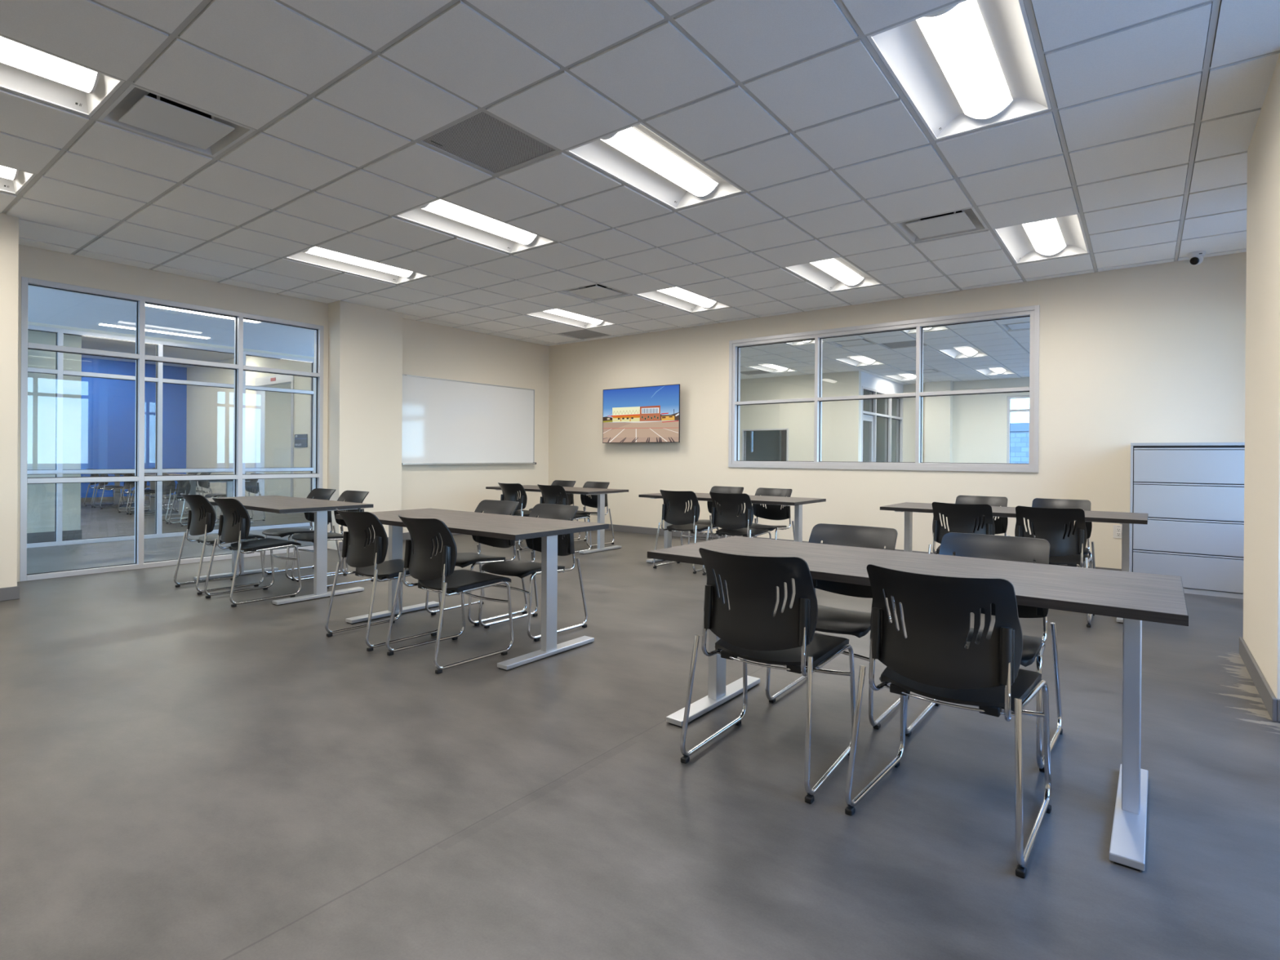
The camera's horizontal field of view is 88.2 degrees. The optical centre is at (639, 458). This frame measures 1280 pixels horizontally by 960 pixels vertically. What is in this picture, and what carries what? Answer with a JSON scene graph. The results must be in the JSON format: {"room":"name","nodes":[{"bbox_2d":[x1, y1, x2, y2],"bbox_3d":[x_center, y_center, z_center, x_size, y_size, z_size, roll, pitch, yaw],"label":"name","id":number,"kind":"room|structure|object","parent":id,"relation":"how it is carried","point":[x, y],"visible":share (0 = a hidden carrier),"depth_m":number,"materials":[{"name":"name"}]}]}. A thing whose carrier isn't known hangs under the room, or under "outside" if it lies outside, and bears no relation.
{"room":"classroom","nodes":[
{"label":"classroom","id":0,"kind":"room"},
{"bbox_2d":[0,213,18,587],"bbox_3d":[-6.269,-0.497,4.181,0.930,3.200,3.292,0,0,37],"label":"wall pier","id":1,"kind":"object","parent":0,"point":[9,224],"visible":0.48,"depth_m":5.16,"materials":[{"name":"beige paint"}]},
{"bbox_2d":[0,586,19,601],"bbox_3d":[-5.901,1.055,3.902,0.014,0.102,3.304,0,0,37],"label":"baseboard","id":2,"kind":"object","parent":1,"relation":"attached to","point":[6,593],"visible":1,"depth_m":5.16,"materials":[{"name":"grey rubber"}]},
{"bbox_2d":[26,329,81,533],"bbox_3d":[-8.863,-0.621,7.085,0.580,3.400,4.360,0,0,37],"label":"window","id":3,"kind":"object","parent":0,"point":[41,387],"visible":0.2,"depth_m":8.40,"materials":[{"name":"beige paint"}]},
{"bbox_2d":[26,529,81,542],"bbox_3d":[-8.866,1.004,7.090,0.592,0.150,4.372,0,0,37],"label":"baseboard","id":4,"kind":"object","parent":3,"relation":"attached to","point":[75,534],"visible":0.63,"depth_m":8.40,"materials":[{"name":"grey rubber"}]},
{"bbox_2d":[80,357,186,502],"bbox_3d":[-14.349,-0.850,13.917,0.165,3.750,8.560,0,0,37],"label":"wall","id":5,"kind":"structure","parent":0,"point":[108,406],"depth_m":16.10,"materials":[{"name":"blue paint"}]},
{"bbox_2d":[81,336,246,367],"bbox_3d":[-10.778,-2.389,11.107,8.930,0.110,8.420,0,0,37],"label":"ceiling","id":6,"kind":"structure","parent":0,"point":[91,343],"depth_m":14.54,"materials":[{"name":"tile"}]},
{"bbox_2d":[27,285,314,356],"bbox_3d":[-5.925,-1.722,7.764,2.610,0.160,8.200,0,0,37],"label":"ceiling","id":7,"kind":"structure","parent":0,"point":[45,305],"depth_m":8.02,"materials":[{"name":"white"}]},
{"bbox_2d":[97,323,209,338],"bbox_3d":[-6.267,-1.667,8.578,0.120,0.056,1.200,0,0,37],"label":"strip light","id":8,"kind":"object","parent":7,"relation":"attached to","point":[101,324],"visible":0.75,"depth_m":8.57,"materials":[{"name":"white plastic"}]},
{"bbox_2d":[145,303,260,323],"bbox_3d":[-4.932,-1.655,7.459,0.120,0.056,1.200,0,0,37],"label":"strip light","id":9,"kind":"object","parent":7,"relation":"attached to","point":[148,305],"visible":0.35,"depth_m":7.41,"materials":[{"name":"white plastic"}]},
{"bbox_2d":[27,321,314,359],"bbox_3d":[-7.017,-0.787,8.595,0.120,3.750,8.200,0,0,37],"label":"wall","id":10,"kind":"structure","parent":0,"point":[28,322],"depth_m":9.07,"materials":[{"name":"beige paint"}]},
{"bbox_2d":[26,324,314,547],"bbox_3d":[-6.626,-0.260,9.088,0.110,2.700,4.320,0,0,37],"label":"window","id":11,"kind":"structure","parent":10,"relation":"in","point":[59,371],"depth_m":9.05,"materials":[{"name":"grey metal"}]},
{"bbox_2d":[186,355,311,497],"bbox_3d":[-8.192,-0.808,14.512,8.930,3.750,0.140,0,0,37],"label":"wall","id":12,"kind":"structure","parent":0,"point":[210,410],"depth_m":15.68,"materials":[{"name":"beige paint"}]},
{"bbox_2d":[254,374,293,497],"bbox_3d":[-7.804,-0.350,14.209,1.780,2.840,0.188,0,0,37],"label":"door","id":13,"kind":"structure","parent":12,"relation":"in","point":[277,380],"depth_m":14.65,"materials":[{"name":"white metal"}]},
{"bbox_2d":[293,434,307,447],"bbox_3d":[-6.882,-0.354,13.406,0.520,0.265,0.022,0,0,37],"label":"room sign","id":14,"kind":"object","parent":12,"relation":"attached to","point":[300,440],"visible":1,"depth_m":13.38,"materials":[{"name":"grey plastic"}]},
{"bbox_2d":[264,383,291,497],"bbox_3d":[-6.594,-0.797,14.751,6.680,3.750,2.180,0,0,37],"label":"wall","id":15,"kind":"structure","parent":0,"point":[277,423],"depth_m":16.73,"materials":[{"name":"beige paint"}]},
{"bbox_2d":[17,244,549,582],"bbox_3d":[-4.886,-0.768,6.870,0.140,3.750,10.845,0,0,37],"label":"wall","id":16,"kind":"structure","parent":0,"point":[431,350],"depth_m":9.14,"materials":[{"name":"beige paint"}]},
{"bbox_2d":[19,276,324,582],"bbox_3d":[-4.753,-0.257,7.028,0.120,2.728,2.736,0,0,37],"label":"window","id":17,"kind":"structure","parent":16,"relation":"in","point":[140,356],"depth_m":6.63,"materials":[{"name":"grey metal"}]},
{"bbox_2d":[401,374,536,465],"bbox_3d":[-2.464,-0.516,9.864,0.075,1.227,2.455,0,0,37],"label":"whiteboard","id":18,"kind":"object","parent":16,"relation":"attached to","point":[445,421],"visible":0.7,"depth_m":9.76,"materials":[{"name":"white plastic"}]},
{"bbox_2d":[404,462,535,465],"bbox_3d":[-2.469,0.082,9.866,0.073,0.024,2.415,0,0,37],"label":"tray","id":19,"kind":"object","parent":18,"relation":"on","point":[405,464],"depth_m":9.70,"materials":[{"name":"silver metal"}]},
{"bbox_2d":[327,300,402,550],"bbox_3d":[-3.473,-0.487,8.376,0.282,3.200,0.845,0,0,37],"label":"wall column","id":20,"kind":"structure","parent":0,"point":[365,424],"depth_m":8.22,"materials":[{"name":"beige paint"}]},
{"bbox_2d":[0,498,1279,959],"bbox_3d":[-3.137,1.169,11.326,21.160,0.120,20.340,0,0,37],"label":"floor","id":21,"kind":"structure","parent":0,"point":[185,775],"depth_m":2.31,"materials":[{"name":"concrete"}]},
{"bbox_2d":[84,468,121,507],"bbox_3d":[-11.642,0.635,14.352,0.513,0.817,0.605,0,0,37],"label":"chair","id":22,"kind":"object","parent":21,"relation":"on","point":[91,475],"visible":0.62,"depth_m":14.29,"materials":[{"name":"black plastic"}]},
{"bbox_2d":[93,473,132,509],"bbox_3d":[-11.126,0.639,13.957,0.513,0.817,0.605,0,0,37],"label":"chair","id":23,"kind":"object","parent":21,"relation":"on","point":[104,484],"visible":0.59,"depth_m":13.84,"materials":[{"name":"black plastic"}]},
{"bbox_2d":[117,473,155,514],"bbox_3d":[-9.719,0.652,12.833,0.513,0.817,0.605,0,0,37],"label":"chair","id":24,"kind":"object","parent":21,"relation":"on","point":[127,485],"visible":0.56,"depth_m":12.64,"materials":[{"name":"black plastic"}]},
{"bbox_2d":[130,473,195,515],"bbox_3d":[-9.254,0.693,12.915,1.829,0.741,0.762,0,0,37],"label":"work table","id":25,"kind":"object","parent":21,"relation":"on","point":[152,484],"visible":0.2,"depth_m":13.34,"materials":[{"name":"silver metal"}]},
{"bbox_2d":[161,474,191,524],"bbox_3d":[-7.811,0.668,11.213,0.513,0.817,0.605,0,0,37],"label":"chair","id":26,"kind":"object","parent":21,"relation":"on","point":[168,486],"visible":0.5,"depth_m":10.99,"materials":[{"name":"black plastic"}]},
{"bbox_2d":[168,474,217,526],"bbox_3d":[-7.295,0.673,10.818,0.513,0.817,0.605,0,0,37],"label":"chair","id":27,"kind":"object","parent":21,"relation":"on","point":[182,486],"visible":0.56,"depth_m":10.61,"materials":[{"name":"black plastic"}]},
{"bbox_2d":[168,479,257,525],"bbox_3d":[-7.346,0.709,11.295,1.829,0.741,0.762,0,0,37],"label":"work table","id":28,"kind":"object","parent":21,"relation":"on","point":[228,482],"visible":0.41,"depth_m":10.82,"materials":[{"name":"silver metal"}]},
{"bbox_2d":[173,493,264,595],"bbox_3d":[-3.650,0.710,5.771,0.513,0.817,0.605,0,0,37],"label":"chair","id":29,"kind":"object","parent":21,"relation":"on","point":[202,515],"visible":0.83,"depth_m":5.56,"materials":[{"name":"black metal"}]},
{"bbox_2d":[220,473,265,520],"bbox_3d":[-6.860,0.675,11.387,0.513,0.817,0.605,0,0,37],"label":"chair","id":30,"kind":"object","parent":21,"relation":"on","point":[252,486],"visible":0.38,"depth_m":11.58,"materials":[{"name":"black plastic"}]},
{"bbox_2d":[204,496,301,607],"bbox_3d":[-3.108,0.714,5.344,0.513,0.817,0.605,0,0,37],"label":"chair","id":31,"kind":"object","parent":21,"relation":"on","point":[234,525],"visible":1,"depth_m":5.17,"materials":[{"name":"black plastic"}]},
{"bbox_2d":[193,495,373,605],"bbox_3d":[-3.206,0.750,5.819,1.829,0.741,0.762,0,0,37],"label":"work table","id":32,"kind":"object","parent":21,"relation":"on","point":[272,504],"visible":0.73,"depth_m":5.34,"materials":[{"name":"grey laminate"}]},
{"bbox_2d":[262,488,341,580],"bbox_3d":[-3.256,0.711,6.345,0.513,0.817,0.605,0,0,37],"label":"chair","id":33,"kind":"object","parent":21,"relation":"on","point":[317,493],"visible":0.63,"depth_m":6.37,"materials":[{"name":"black plastic"}]},
{"bbox_2d":[291,490,373,588],"bbox_3d":[-2.787,0.715,5.987,0.513,0.817,0.605,0,0,37],"label":"chair","id":34,"kind":"object","parent":21,"relation":"on","point":[355,496],"visible":0.48,"depth_m":6.05,"materials":[{"name":"black plastic"}]},
{"bbox_2d":[324,508,443,651],"bbox_3d":[-1.623,0.727,4.248,0.513,0.817,0.605,1,0,39],"label":"chair","id":35,"kind":"object","parent":21,"relation":"on","point":[368,560],"visible":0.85,"depth_m":4.05,"materials":[{"name":"black plastic"}]},
{"bbox_2d":[385,514,513,674],"bbox_3d":[-1.089,0.732,3.856,0.513,0.817,0.605,1,0,40],"label":"chair","id":36,"kind":"object","parent":21,"relation":"on","point":[436,571],"visible":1,"depth_m":3.69,"materials":[{"name":"black plastic"}]},
{"bbox_2d":[335,508,608,671],"bbox_3d":[-1.153,0.768,4.326,1.829,0.741,0.762,0,0,37],"label":"work table","id":37,"kind":"object","parent":21,"relation":"on","point":[512,527],"visible":0.81,"depth_m":3.92,"materials":[{"name":"grey laminate"}]},
{"bbox_2d":[425,499,528,626],"bbox_3d":[-1.192,0.729,4.788,0.513,0.817,0.605,0,0,37],"label":"chair","id":38,"kind":"object","parent":21,"relation":"on","point":[486,506],"visible":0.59,"depth_m":4.85,"materials":[{"name":"black plastic"}]},
{"bbox_2d":[497,482,531,550],"bbox_3d":[-1.501,0.719,8.445,0.513,0.817,0.605,0,0,37],"label":"chair","id":39,"kind":"object","parent":21,"relation":"on","point":[509,491],"visible":0.62,"depth_m":8.22,"materials":[{"name":"black plastic"}]},
{"bbox_2d":[478,503,587,641],"bbox_3d":[-0.723,0.733,4.423,0.513,0.817,0.605,1,0,39],"label":"chair","id":40,"kind":"object","parent":21,"relation":"on","point":[521,568],"visible":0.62,"depth_m":4.45,"materials":[{"name":"black plastic"}]},
{"bbox_2d":[528,480,580,539],"bbox_3d":[-1.190,0.720,9.058,0.513,0.817,0.605,0,0,37],"label":"chair","id":41,"kind":"object","parent":21,"relation":"on","point":[563,483],"visible":0.19,"depth_m":9.19,"materials":[{"name":"black plastic"}]},
{"bbox_2d":[485,484,628,554],"bbox_3d":[-1.101,0.759,8.565,1.829,0.741,0.762,0,0,37],"label":"work table","id":42,"kind":"object","parent":21,"relation":"on","point":[600,492],"visible":0.66,"depth_m":8.08,"materials":[{"name":"grey laminate"}]},
{"bbox_2d":[531,484,591,552],"bbox_3d":[-0.934,0.724,8.012,0.513,0.817,0.605,1,0,39],"label":"chair","id":43,"kind":"object","parent":21,"relation":"on","point":[549,493],"visible":0.43,"depth_m":7.81,"materials":[{"name":"black plastic"}]},
{"bbox_2d":[573,481,614,547],"bbox_3d":[-0.706,0.724,8.663,0.513,0.817,0.605,0,0,37],"label":"chair","id":44,"kind":"object","parent":21,"relation":"on","point":[586,500],"visible":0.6,"depth_m":8.85,"materials":[{"name":"black plastic"}]},
{"bbox_2d":[653,489,719,573],"bbox_3d":[0.506,0.736,6.913,0.513,0.817,0.605,0,0,37],"label":"chair","id":45,"kind":"object","parent":21,"relation":"on","point":[681,521],"visible":0.91,"depth_m":6.74,"materials":[{"name":"black plastic"}]},
{"bbox_2d":[688,485,743,544],"bbox_3d":[0.884,0.738,7.499,0.513,0.817,0.605,0,0,37],"label":"chair","id":46,"kind":"object","parent":21,"relation":"on","point":[731,490],"visible":0.25,"depth_m":7.70,"materials":[{"name":"black plastic"}]},
{"bbox_2d":[638,493,826,563],"bbox_3d":[0.941,0.777,7.005,1.829,0.741,0.762,0,0,37],"label":"work table","id":47,"kind":"object","parent":21,"relation":"on","point":[797,502],"visible":0.52,"depth_m":6.60,"materials":[{"name":"grey laminate"}]},
{"bbox_2d":[702,492,771,575],"bbox_3d":[0.980,0.740,6.538,0.513,0.817,0.605,0,0,36],"label":"chair","id":48,"kind":"object","parent":21,"relation":"on","point":[731,525],"visible":0.77,"depth_m":6.36,"materials":[{"name":"black plastic"}]},
{"bbox_2d":[735,487,794,539],"bbox_3d":[1.353,0.742,7.141,0.513,0.817,0.605,0,0,37],"label":"chair","id":49,"kind":"object","parent":21,"relation":"on","point":[772,512],"visible":0.63,"depth_m":7.30,"materials":[{"name":"black plastic"}]},
{"bbox_2d":[680,547,855,804],"bbox_3d":[0.520,0.746,2.571,0.513,0.817,0.605,0,0,35],"label":"chair","id":50,"kind":"object","parent":21,"relation":"on","point":[749,630],"visible":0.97,"depth_m":2.39,"materials":[{"name":"black plastic"}]},
{"bbox_2d":[765,523,909,729],"bbox_3d":[0.932,0.748,3.121,0.513,0.817,0.605,0,0,37],"label":"chair","id":51,"kind":"object","parent":21,"relation":"on","point":[829,620],"visible":0.48,"depth_m":3.21,"materials":[{"name":"black plastic"}]},
{"bbox_2d":[647,535,1188,871],"bbox_3d":[0.983,0.787,2.635,1.829,0.741,0.762,0,0,38],"label":"work table","id":52,"kind":"object","parent":21,"relation":"on","point":[1135,597],"visible":0.85,"depth_m":2.27,"materials":[{"name":"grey laminate"}]},
{"bbox_2d":[844,564,1051,878],"bbox_3d":[1.037,0.750,2.189,0.513,0.817,0.605,1,0,40],"label":"chair","id":53,"kind":"object","parent":21,"relation":"on","point":[934,661],"visible":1,"depth_m":2.02,"materials":[{"name":"black plastic"}]},
{"bbox_2d":[928,502,995,556],"bbox_3d":[2.614,0.754,5.291,0.513,0.817,0.605,0,0,37],"label":"chair","id":54,"kind":"object","parent":21,"relation":"on","point":[961,517],"visible":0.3,"depth_m":5.10,"materials":[{"name":"black plastic"}]},
{"bbox_2d":[952,495,1010,555],"bbox_3d":[2.998,0.756,5.885,0.513,0.817,0.605,0,0,37],"label":"chair","id":55,"kind":"object","parent":21,"relation":"on","point":[1001,523],"visible":0.21,"depth_m":6.04,"materials":[{"name":"black plastic"}]},
{"bbox_2d":[905,532,1062,772],"bbox_3d":[1.424,0.752,2.747,0.513,0.817,0.605,1,0,39],"label":"chair","id":56,"kind":"object","parent":21,"relation":"on","point":[1024,549],"visible":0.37,"depth_m":2.81,"materials":[{"name":"black plastic"}]},
{"bbox_2d":[880,502,1148,623],"bbox_3d":[3.019,0.795,5.431,1.829,0.741,0.762,0,0,38],"label":"work table","id":57,"kind":"object","parent":21,"relation":"on","point":[1125,519],"visible":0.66,"depth_m":5.11,"materials":[{"name":"grey laminate"}]},
{"bbox_2d":[1014,506,1094,627],"bbox_3d":[3.067,0.758,4.920,0.513,0.817,0.605,0,0,37],"label":"chair","id":58,"kind":"object","parent":21,"relation":"on","point":[1049,523],"visible":0.58,"depth_m":4.72,"materials":[{"name":"black plastic"}]},
{"bbox_2d":[1031,497,1095,568],"bbox_3d":[3.489,0.760,5.510,0.513,0.817,0.605,0,0,37],"label":"chair","id":59,"kind":"object","parent":21,"relation":"on","point":[1085,504],"visible":0.2,"depth_m":5.65,"materials":[{"name":"black plastic"}]},
{"bbox_2d":[1129,442,1244,599],"bbox_3d":[5.001,0.522,5.841,1.067,1.312,0.450,0,0,37],"label":"filing cabinet","id":60,"kind":"object","parent":21,"relation":"on","point":[1192,494],"visible":0.73,"depth_m":5.73,"materials":[{"name":"grey metal"}]},
{"bbox_2d":[0,0,1279,346],"bbox_3d":[-1.218,-1.886,4.073,9.070,0.038,10.845,0,0,37],"label":"ceiling","id":61,"kind":"structure","parent":0,"point":[792,103],"depth_m":3.95,"materials":[{"name":"tile"}]},
{"bbox_2d":[0,164,36,194],"bbox_3d":[-4.619,-1.961,4.114,0.584,0.124,1.193,0,0,37],"label":"ceiling light","id":62,"kind":"object","parent":61,"relation":"attached to","point":[12,180],"visible":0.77,"depth_m":4.56,"materials":[{"name":"white metal"}]},
{"bbox_2d":[0,35,124,116],"bbox_3d":[-3.166,-1.949,3.004,0.584,0.124,1.193,0,0,37],"label":"ceiling light","id":63,"kind":"object","parent":61,"relation":"attached to","point":[26,70],"visible":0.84,"depth_m":3.36,"materials":[{"name":"white metal"}]},
{"bbox_2d":[97,84,255,157],"bbox_3d":[-2.611,-1.966,3.731,0.584,0.174,0.584,0,0,37],"label":"ceiling vent","id":64,"kind":"object","parent":61,"relation":"in","point":[139,109],"visible":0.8,"depth_m":3.73,"materials":[{"name":"grey metal"}]},
{"bbox_2d":[284,245,428,284],"bbox_3d":[-2.770,-1.954,6.536,0.584,0.124,1.193,0,0,37],"label":"ceiling light","id":65,"kind":"object","parent":61,"relation":"attached to","point":[316,255],"visible":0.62,"depth_m":6.59,"materials":[{"name":"white metal"}]},
{"bbox_2d":[394,198,555,253],"bbox_3d":[-1.316,-1.941,5.426,0.584,0.124,1.193,0,0,37],"label":"ceiling light","id":66,"kind":"object","parent":61,"relation":"attached to","point":[441,215],"visible":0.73,"depth_m":5.47,"materials":[{"name":"white metal"}]},
{"bbox_2d":[417,110,558,174],"bbox_3d":[-0.902,-1.878,3.960,0.584,0.012,0.584,0,0,37],"label":"ceiling vent","id":67,"kind":"object","parent":61,"relation":"in","point":[481,140],"visible":0.99,"depth_m":3.94,"materials":[{"name":"grey metal"}]},
{"bbox_2d":[526,308,615,328],"bbox_3d":[-0.920,-1.946,8.959,0.584,0.124,1.193,0,0,37],"label":"ceiling light","id":68,"kind":"object","parent":61,"relation":"attached to","point":[557,315],"visible":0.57,"depth_m":9.07,"materials":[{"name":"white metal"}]},
{"bbox_2d":[556,328,610,338],"bbox_3d":[-0.850,-1.891,10.056,0.584,0.012,0.584,0,0,37],"label":"ceiling vent","id":69,"kind":"object","parent":61,"relation":"in","point":[581,334],"visible":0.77,"depth_m":10.08,"materials":[{"name":"grey metal"}]},
{"bbox_2d":[559,283,631,301],"bbox_3d":[-0.506,-1.960,7.492,0.584,0.174,0.584,0,0,37],"label":"ceiling vent","id":70,"kind":"object","parent":61,"relation":"in","point":[597,291],"visible":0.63,"depth_m":7.52,"materials":[{"name":"grey metal"}]},
{"bbox_2d":[565,121,744,209],"bbox_3d":[0.137,-1.928,4.316,0.584,0.124,1.193,0,0,37],"label":"ceiling light","id":71,"kind":"object","parent":61,"relation":"attached to","point":[636,155],"visible":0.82,"depth_m":4.34,"materials":[{"name":"white metal"}]},
{"bbox_2d":[635,286,730,312],"bbox_3d":[0.534,-1.933,7.849,0.584,0.124,1.193,0,0,37],"label":"ceiling light","id":72,"kind":"object","parent":61,"relation":"attached to","point":[677,297],"visible":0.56,"depth_m":7.96,"materials":[{"name":"white metal"}]},
{"bbox_2d":[782,256,881,292],"bbox_3d":[1.987,-1.921,6.739,0.584,0.124,1.193,0,0,37],"label":"ceiling light","id":73,"kind":"object","parent":61,"relation":"attached to","point":[837,273],"visible":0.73,"depth_m":6.85,"materials":[{"name":"white metal"}]},
{"bbox_2d":[892,206,988,242],"bbox_3d":[2.401,-1.935,5.272,0.584,0.174,0.584,0,0,37],"label":"ceiling vent","id":74,"kind":"object","parent":61,"relation":"in","point":[965,220],"visible":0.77,"depth_m":5.29,"materials":[{"name":"grey metal"}]},
{"bbox_2d":[866,0,1052,140],"bbox_3d":[1.591,-1.916,3.207,0.584,0.124,1.193,0,0,37],"label":"ceiling light","id":75,"kind":"object","parent":61,"relation":"attached to","point":[962,66],"visible":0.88,"depth_m":3.19,"materials":[{"name":"white metal"}]},
{"bbox_2d":[993,213,1089,263],"bbox_3d":[3.441,-1.908,5.629,0.584,0.124,1.193,0,0,37],"label":"ceiling light","id":76,"kind":"object","parent":61,"relation":"attached to","point":[1062,236],"visible":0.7,"depth_m":5.70,"materials":[{"name":"white metal"}]},
{"bbox_2d":[1187,250,1206,265],"bbox_3d":[4.952,-1.773,5.876,0.128,0.110,0.128,0,0,37],"label":"security camera","id":77,"kind":"object","parent":61,"relation":"attached to","point":[1196,258],"visible":1,"depth_m":5.84,"materials":[{"name":"white plastic"}]},
{"bbox_2d":[739,370,861,462],"bbox_3d":[3.343,-0.729,15.028,3.320,3.750,0.140,0,0,37],"label":"wall","id":78,"kind":"structure","parent":0,"point":[841,420],"depth_m":14.66,"materials":[{"name":"beige paint"}]},
{"bbox_2d":[741,428,788,461],"bbox_3d":[2.916,-0.127,15.333,1.180,1.100,0.150,0,0,37],"label":"window","id":79,"kind":"structure","parent":78,"relation":"in","point":[744,431],"depth_m":15.57,"materials":[{"name":"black glass"}]},
{"bbox_2d":[778,390,897,462],"bbox_3d":[3.260,-0.734,17.029,5.580,3.750,3.220,0,0,37],"label":"lining","id":80,"kind":"object","parent":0,"point":[880,428],"visible":0.05,"depth_m":16.81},
{"bbox_2d":[860,371,902,462],"bbox_3d":[5.583,-0.714,15.343,0.140,3.750,3.080,0,0,37],"label":"wall","id":81,"kind":"structure","parent":0,"point":[868,380],"depth_m":14.96,"materials":[{"name":"white paint"}]},
{"bbox_2d":[861,386,902,462],"bbox_3d":[5.597,-0.188,15.350,0.140,2.700,2.990,0,0,37],"label":"window","id":82,"kind":"structure","parent":81,"relation":"in","point":[873,402],"depth_m":15.73,"materials":[{"name":"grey metal"}]},
{"bbox_2d":[862,414,873,462],"bbox_3d":[4.995,0.094,14.519,0.096,2.090,0.800,0,0,37],"label":"door","id":83,"kind":"structure","parent":82,"relation":"attached to","point":[865,417],"depth_m":14.79,"materials":[{"name":"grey metal"}]},
{"bbox_2d":[740,316,1030,384],"bbox_3d":[4.852,-1.861,12.139,9.210,0.038,9.065,0,0,37],"label":"ceiling","id":84,"kind":"structure","parent":0,"point":[1010,349],"depth_m":11.85,"materials":[{"name":"tile"}]},
{"bbox_2d":[748,364,795,373],"bbox_3d":[2.780,-1.931,13.804,0.584,0.124,1.193,0,0,37],"label":"ceiling light","id":85,"kind":"object","parent":84,"relation":"attached to","point":[772,368],"visible":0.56,"depth_m":14.02,"materials":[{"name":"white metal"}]},
{"bbox_2d":[829,337,875,346],"bbox_3d":[3.423,-1.939,10.628,0.584,0.174,0.584,0,0,37],"label":"ceiling vent","id":86,"kind":"object","parent":84,"relation":"in","point":[859,341],"visible":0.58,"depth_m":10.65,"materials":[{"name":"grey metal"}]},
{"bbox_2d":[835,356,884,366],"bbox_3d":[4.233,-1.918,12.694,0.584,0.124,1.193,0,0,37],"label":"ceiling light","id":87,"kind":"object","parent":84,"relation":"attached to","point":[860,361],"visible":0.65,"depth_m":12.93,"materials":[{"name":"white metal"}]},
{"bbox_2d":[880,340,926,348],"bbox_3d":[4.277,-1.857,10.743,0.584,0.012,0.584,0,0,37],"label":"ceiling vent","id":88,"kind":"object","parent":84,"relation":"in","point":[912,343],"visible":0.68,"depth_m":10.80,"materials":[{"name":"grey metal"}]},
{"bbox_2d":[938,346,988,358],"bbox_3d":[5.686,-1.905,11.584,0.584,0.124,1.193,0,0,37],"label":"ceiling light","id":89,"kind":"object","parent":84,"relation":"attached to","point":[972,352],"visible":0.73,"depth_m":11.84,"materials":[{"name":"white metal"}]},
{"bbox_2d":[975,367,1015,375],"bbox_3d":[7.536,-1.898,14.007,0.584,0.124,1.193,0,0,37],"label":"ceiling light","id":90,"kind":"object","parent":84,"relation":"attached to","point":[994,371],"visible":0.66,"depth_m":14.32,"materials":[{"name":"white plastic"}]},
{"bbox_2d":[1000,321,1030,330],"bbox_3d":[5.361,-1.923,9.149,0.584,0.174,0.584,0,0,37],"label":"ceiling vent","id":91,"kind":"object","parent":84,"relation":"in","point":[1025,325],"visible":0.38,"depth_m":9.24,"materials":[{"name":"grey metal"}]},
{"bbox_2d":[746,377,1029,462],"bbox_3d":[6.749,-0.708,16.491,11.780,3.750,0.160,0,0,37],"label":"wall","id":92,"kind":"structure","parent":0,"point":[980,421],"depth_m":15.61,"materials":[{"name":"beige paint"}]},
{"bbox_2d":[1006,395,1029,463],"bbox_3d":[9.110,-0.162,14.686,1.670,2.500,0.100,0,0,37],"label":"window","id":93,"kind":"structure","parent":92,"relation":"in","point":[1009,397],"depth_m":15.13,"materials":[{"name":"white metal"}]},
{"bbox_2d":[548,182,1246,568],"bbox_3d":[2.051,-0.723,8.484,9.210,3.750,0.140,0,0,37],"label":"wall","id":94,"kind":"structure","parent":0,"point":[1156,353],"depth_m":6.90,"materials":[{"name":"beige paint"}]},
{"bbox_2d":[602,383,679,443],"bbox_3d":[0.026,-0.643,9.866,1.437,0.832,0.118,0,0,37],"label":"television","id":95,"kind":"object","parent":94,"relation":"attached to","point":[646,414],"visible":1,"depth_m":9.79,"materials":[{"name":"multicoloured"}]},
{"bbox_2d":[604,524,1121,570],"bbox_3d":[2.048,1.101,8.385,9.070,0.102,0.012,0,0,37],"label":"baseboard","id":96,"kind":"structure","parent":94,"relation":"attached to","point":[649,531],"depth_m":9.70,"materials":[{"name":"grey rubber"}]},
{"bbox_2d":[728,305,1039,472],"bbox_3d":[2.709,-0.728,7.975,3.645,1.727,0.162,0,0,37],"label":"window","id":97,"kind":"structure","parent":94,"relation":"in","point":[1033,311],"depth_m":7.68,"materials":[{"name":"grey metal"}]},
{"bbox_2d":[924,380,952,462],"bbox_3d":[7.183,-0.428,15.900,0.570,3.200,0.250,0,0,37],"label":"column","id":98,"kind":"structure","parent":0,"point":[938,409],"depth_m":15.79,"materials":[{"name":"beige paint"}]},
{"bbox_2d":[1243,53,1279,698],"bbox_3d":[3.469,-0.477,3.255,0.607,3.300,1.270,0,0,37],"label":"wall pier","id":99,"kind":"object","parent":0,"point":[1261,566],"visible":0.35,"depth_m":3.34,"materials":[{"name":"beige paint"}]},
{"bbox_2d":[1239,636,1277,721],"bbox_3d":[3.210,1.120,3.447,0.016,0.102,1.301,0,0,37],"label":"baseboard","id":100,"kind":"object","parent":99,"relation":"attached to","point":[1270,701],"visible":1,"depth_m":3.27,"materials":[{"name":"grey rubber"}]},
{"label":"outside","id":101,"kind":"structure","parent":0,"visible":0},
{"bbox_3d":[18.932,1.521,5.760,150.000,0.210,150.000,0,0,37],"label":"ground","id":102,"kind":"structure","parent":101,"visible":0},
{"bbox_2d":[1009,422,1029,463],"bbox_3d":[19.531,-0.029,27.948,18.100,2.800,6.110,0,0,37],"label":"block building","id":103,"kind":"structure","parent":102,"relation":"on","point":[1020,432],"depth_m":27.17,"materials":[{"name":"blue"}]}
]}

